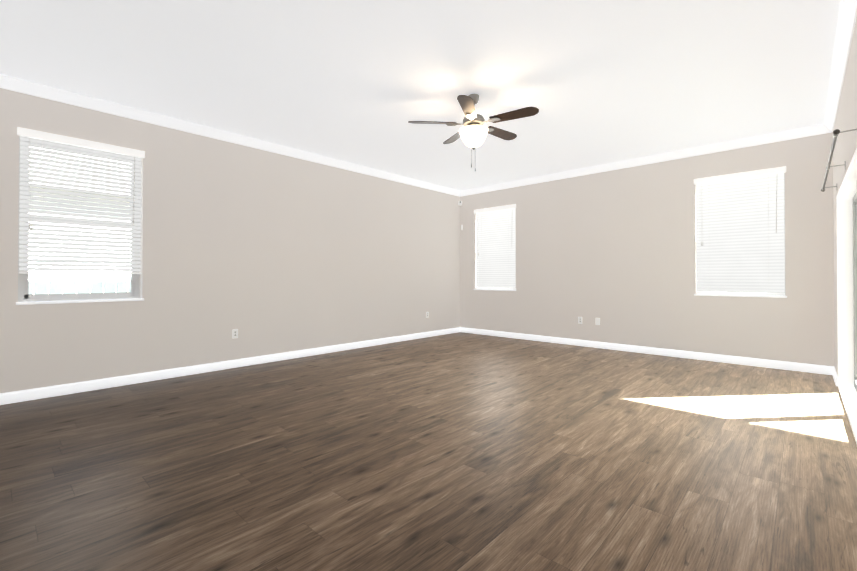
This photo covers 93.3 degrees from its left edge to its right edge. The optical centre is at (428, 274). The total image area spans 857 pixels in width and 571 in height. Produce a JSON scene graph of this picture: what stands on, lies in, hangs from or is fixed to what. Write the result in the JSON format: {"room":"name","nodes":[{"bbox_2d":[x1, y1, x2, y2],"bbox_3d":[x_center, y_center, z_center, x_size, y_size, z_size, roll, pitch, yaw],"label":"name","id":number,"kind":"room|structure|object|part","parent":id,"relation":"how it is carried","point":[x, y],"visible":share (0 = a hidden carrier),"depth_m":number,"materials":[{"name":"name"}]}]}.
{"room":"empty living room","nodes":[
{"label":"empty living room","id":0,"kind":"room"},
{"bbox_2d":[0,88,459,393],"bbox_3d":[-1.927,-0.298,5.987,0.200,3.000,7.850,0,-1,43],"label":"wall","id":1,"kind":"structure","parent":0,"point":[263,252],"depth_m":5.17,"materials":[{"name":"beige paint"}]},
{"bbox_2d":[18,136,139,301],"bbox_3d":[-3.616,-0.540,4.241,0.083,1.640,0.970,0,-1,43],"label":"window","id":2,"kind":"structure","parent":1,"relation":"in","point":[24,295],"depth_m":4.09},
{"bbox_2d":[16,298,143,304],"bbox_3d":[-3.540,0.271,4.165,0.131,0.020,0.994,0,-1,43],"label":"window ledge","id":3,"kind":"object","parent":1,"relation":"attached to","point":[74,301],"visible":0.96,"depth_m":4.10,"materials":[{"name":"white wood"}]},
{"bbox_2d":[17,127,144,293],"bbox_3d":[-3.560,-0.577,4.189,0.194,1.591,0.994,0,-1,43],"label":"blind","id":4,"kind":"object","parent":1,"relation":"in","point":[48,164],"depth_m":4.12,"materials":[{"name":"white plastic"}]},
{"bbox_2d":[29,137,31,229],"bbox_3d":[-3.780,-0.872,3.845,0.014,0.893,0.026,0,-1,43],"label":"blind cord","id":5,"kind":"object","parent":4,"relation":"hanging from","point":[29,137],"depth_m":3.84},
{"bbox_2d":[41,140,42,271],"bbox_3d":[-3.733,-0.670,3.908,0.002,1.295,0.002,0,-1,43],"label":"blind cord","id":6,"kind":"object","parent":4,"relation":"hanging from","point":[41,201],"depth_m":3.91,"materials":[{"name":"white fabric"}]},
{"bbox_3d":[-3.521,-0.692,4.154,0.088,1.362,0.994,0,-1,43],"label":"left window blind rails","id":7,"kind":"part","parent":4,"relation":"part of","materials":[{"name":"white plastic"}]},
{"bbox_2d":[123,232,124,272],"bbox_3d":[-3.292,-0.667,4.385,0.002,1.295,0.002,0,-1,43],"label":"blind cord","id":8,"kind":"object","parent":4,"relation":"hanging from","point":[123,232],"depth_m":4.38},
{"bbox_2d":[133,156,134,225],"bbox_3d":[-3.231,-0.925,4.440,0.007,0.770,0.017,0,0,37],"label":"blind cord","id":9,"kind":"object","parent":4,"relation":"hanging from","point":[134,156],"depth_m":4.44,"materials":[{"name":"white fabric"}]},
{"bbox_2d":[0,74,459,195],"bbox_3d":[-1.826,-1.747,5.904,0.076,0.104,7.450,0,-1,43],"label":"crown molding","id":10,"kind":"structure","parent":1,"relation":"attached to","point":[6,82],"depth_m":4.77,"materials":[{"name":"white wood"}]},
{"bbox_2d":[0,327,459,404],"bbox_3d":[-1.848,1.150,5.904,0.015,0.102,7.450,0,-1,43],"label":"baseboard","id":11,"kind":"structure","parent":1,"relation":"attached to","point":[39,393],"depth_m":4.78,"materials":[{"name":"white wood"}]},
{"bbox_2d":[232,329,237,338],"bbox_3d":[-2.492,0.761,5.215,0.009,0.116,0.070,0,-1,43],"label":"electrical outlet","id":12,"kind":"object","parent":1,"relation":"attached to","point":[234,333],"visible":1,"depth_m":5.21,"materials":[{"name":"white plastic"}]},
{"bbox_2d":[0,0,840,190],"bbox_3d":[0.257,-1.872,3.978,6.150,0.120,7.850,0,-1,43],"label":"ceiling","id":13,"kind":"structure","parent":0,"point":[594,82],"depth_m":3.58,"materials":[{"name":"white paint"}]},
{"bbox_2d":[408,93,538,171],"bbox_3d":[0.507,-1.409,4.066,1.214,0.805,1.271,0,0,32],"label":"ceiling fan","id":14,"kind":"object","parent":13,"relation":"hanging from","point":[472,132],"visible":1,"depth_m":4.00,"materials":[{"name":"brown wood"}]},
{"bbox_3d":[0.457,-1.375,4.096,0.294,0.176,0.294,0,0,32],"label":"lamp shade","id":15,"kind":"part","parent":14,"relation":"part of","materials":[{"name":"white glass"}]},
{"bbox_2d":[0,332,856,570],"bbox_3d":[0.257,1.248,3.957,6.150,0.120,7.850,0,-1,43],"label":"floor","id":16,"kind":"structure","parent":0,"point":[460,451],"depth_m":2.47,"materials":[{"name":"brown wood"}]},
{"bbox_2d":[460,132,833,366],"bbox_3d":[2.817,-0.292,6.809,5.650,3.000,0.200,0,-1,43],"label":"wall","id":17,"kind":"structure","parent":0,"point":[614,251],"depth_m":6.14,"materials":[{"name":"beige paint"}]},
{"bbox_2d":[474,289,515,290],"bbox_3d":[1.347,0.298,8.096,0.984,0.020,0.131,0,-1,43],"label":"window ledge","id":18,"kind":"object","parent":17,"relation":"attached to","point":[497,289],"visible":0.89,"depth_m":7.95,"materials":[{"name":"white wood"}]},
{"bbox_2d":[474,204,515,288],"bbox_3d":[1.366,-0.537,8.122,0.984,1.617,0.194,0,-1,43],"label":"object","id":19,"kind":"structure","parent":17,"relation":"in","point":[496,262],"depth_m":8.07,"materials":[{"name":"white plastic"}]},
{"bbox_2d":[478,213,481,255],"bbox_3d":[1.065,-0.512,8.319,0.113,1.550,0.047,0,0,10],"label":"blind cord","id":20,"kind":"object","parent":19,"relation":"hanging from","point":[481,233],"visible":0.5,"depth_m":8.28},
{"bbox_3d":[1.330,-0.537,8.083,0.984,1.617,0.088,0,-1,43],"label":"back window blind rails","id":21,"kind":"part","parent":19,"relation":"part of","materials":[{"name":"white plastic"}]},
{"bbox_2d":[478,287,515,289],"bbox_3d":[1.418,-0.513,8.178,0.960,1.640,0.083,0,-1,43],"label":"window","id":22,"kind":"structure","parent":17,"relation":"in","point":[494,288],"depth_m":8.19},
{"bbox_2d":[595,318,599,324],"bbox_3d":[2.791,0.772,6.679,0.070,0.116,0.016,0,-1,43],"label":"outlet","id":23,"kind":"object","parent":17,"relation":"attached to","point":[597,321],"visible":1,"depth_m":6.68,"materials":[{"name":"white plastic"}]},
{"bbox_2d":[460,124,823,195],"bbox_3d":[2.720,-1.741,6.722,5.460,0.104,0.076,0,-1,43],"label":"crown molding","id":24,"kind":"structure","parent":17,"relation":"attached to","point":[812,130],"depth_m":5.98,"materials":[{"name":"white wood"}]},
{"bbox_2d":[460,327,832,374],"bbox_3d":[2.755,1.156,6.710,5.620,0.102,0.015,0,-1,43],"label":"baseboard","id":25,"kind":"structure","parent":17,"relation":"attached to","point":[811,368],"depth_m":5.93,"materials":[{"name":"white wood"}]},
{"bbox_2d":[694,166,785,294],"bbox_3d":[4.207,-0.555,5.494,0.984,1.617,0.194,0,-1,43],"label":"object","id":26,"kind":"structure","parent":17,"relation":"in","point":[742,249],"depth_m":5.44,"materials":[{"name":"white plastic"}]},
{"bbox_2d":[701,215,702,245],"bbox_3d":[3.907,-0.530,5.691,0.113,1.550,0.047,0,0,10],"label":"blind cord","id":27,"kind":"object","parent":26,"relation":"hanging from","point":[701,215],"depth_m":5.71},
{"bbox_3d":[4.171,-0.555,5.455,0.984,1.617,0.088,0,-1,43],"label":"back window blind rails","id":28,"kind":"part","parent":26,"relation":"part of","materials":[{"name":"white plastic"}]},
{"bbox_2d":[768,183,776,232],"bbox_3d":[4.426,-0.534,5.213,0.047,1.550,0.110,0,0,-11],"label":"blind cord","id":29,"kind":"object","parent":26,"relation":"hanging from","point":[768,212],"depth_m":5.17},
{"bbox_2d":[694,294,786,297],"bbox_3d":[4.189,0.280,5.468,0.984,0.020,0.131,0,-1,43],"label":"window ledge","id":30,"kind":"object","parent":17,"relation":"attached to","point":[741,295],"visible":0.96,"depth_m":5.38,"materials":[{"name":"white wood"}]},
{"bbox_2d":[697,172,785,295],"bbox_3d":[4.259,-0.531,5.550,0.960,1.640,0.083,0,-1,43],"label":"window","id":31,"kind":"structure","parent":17,"relation":"in","point":[757,292],"depth_m":5.31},
{"bbox_2d":[833,16,856,375],"bbox_3d":[2.404,-0.326,1.982,0.300,3.000,7.850,0,-1,43],"label":"wall","id":32,"kind":"structure","parent":0,"point":[845,148],"depth_m":3.50,"materials":[{"name":"beige paint"}]},
{"bbox_2d":[832,367,837,385],"bbox_3d":[4.576,1.141,4.553,0.015,0.102,0.630,0,-1,43],"label":"baseboard","id":33,"kind":"structure","parent":32,"relation":"attached to","point":[834,373],"depth_m":4.51,"materials":[{"name":"white wood"}]},
{"bbox_2d":[820,0,856,133],"bbox_3d":[2.266,-1.773,2.119,0.076,0.104,7.450,0,-1,43],"label":"crown molding","id":34,"kind":"structure","parent":32,"relation":"attached to","point":[846,21],"depth_m":3.28,"materials":[{"name":"white wood"}]},
{"bbox_2d":[821,129,856,191],"bbox_3d":[3.485,-0.926,3.465,0.122,0.070,2.407,0,-1,43],"label":"curtain rod","id":35,"kind":"object","parent":32,"relation":"attached to","point":[836,132],"visible":1,"depth_m":3.17,"materials":[{"name":"brown metal"}]},
{"bbox_2d":[837,149,856,443],"bbox_3d":[3.642,0.169,3.408,0.175,2.030,2.330,0,-1,43],"label":"sliding door","id":36,"kind":"structure","parent":32,"relation":"in","point":[847,279],"depth_m":4.23,"materials":[{"name":"white plastic"}]},
{"bbox_3d":[4.048,0.174,3.778,0.040,1.956,1.155,0,-1,43],"label":"fixed panel","id":37,"kind":"part","parent":36,"relation":"part of","materials":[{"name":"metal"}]},
{"label":"outside","id":38,"kind":"structure","parent":0,"visible":0},
{"bbox_3d":[-4.078,1.425,3.503,120.000,0.220,120.000,0,-1,43],"label":"ground","id":39,"kind":"structure","parent":38,"visible":0},
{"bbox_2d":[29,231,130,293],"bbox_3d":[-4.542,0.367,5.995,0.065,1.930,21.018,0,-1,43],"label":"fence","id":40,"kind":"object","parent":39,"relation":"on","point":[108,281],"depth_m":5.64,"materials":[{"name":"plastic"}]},
{"bbox_2d":[30,147,130,293],"bbox_3d":[-10.080,-1.002,10.432,8.600,4.730,18.800,0,-1,43],"label":"neighbor","id":41,"kind":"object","parent":39,"relation":"on","point":[77,200],"depth_m":8.19,"materials":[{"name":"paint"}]}
]}

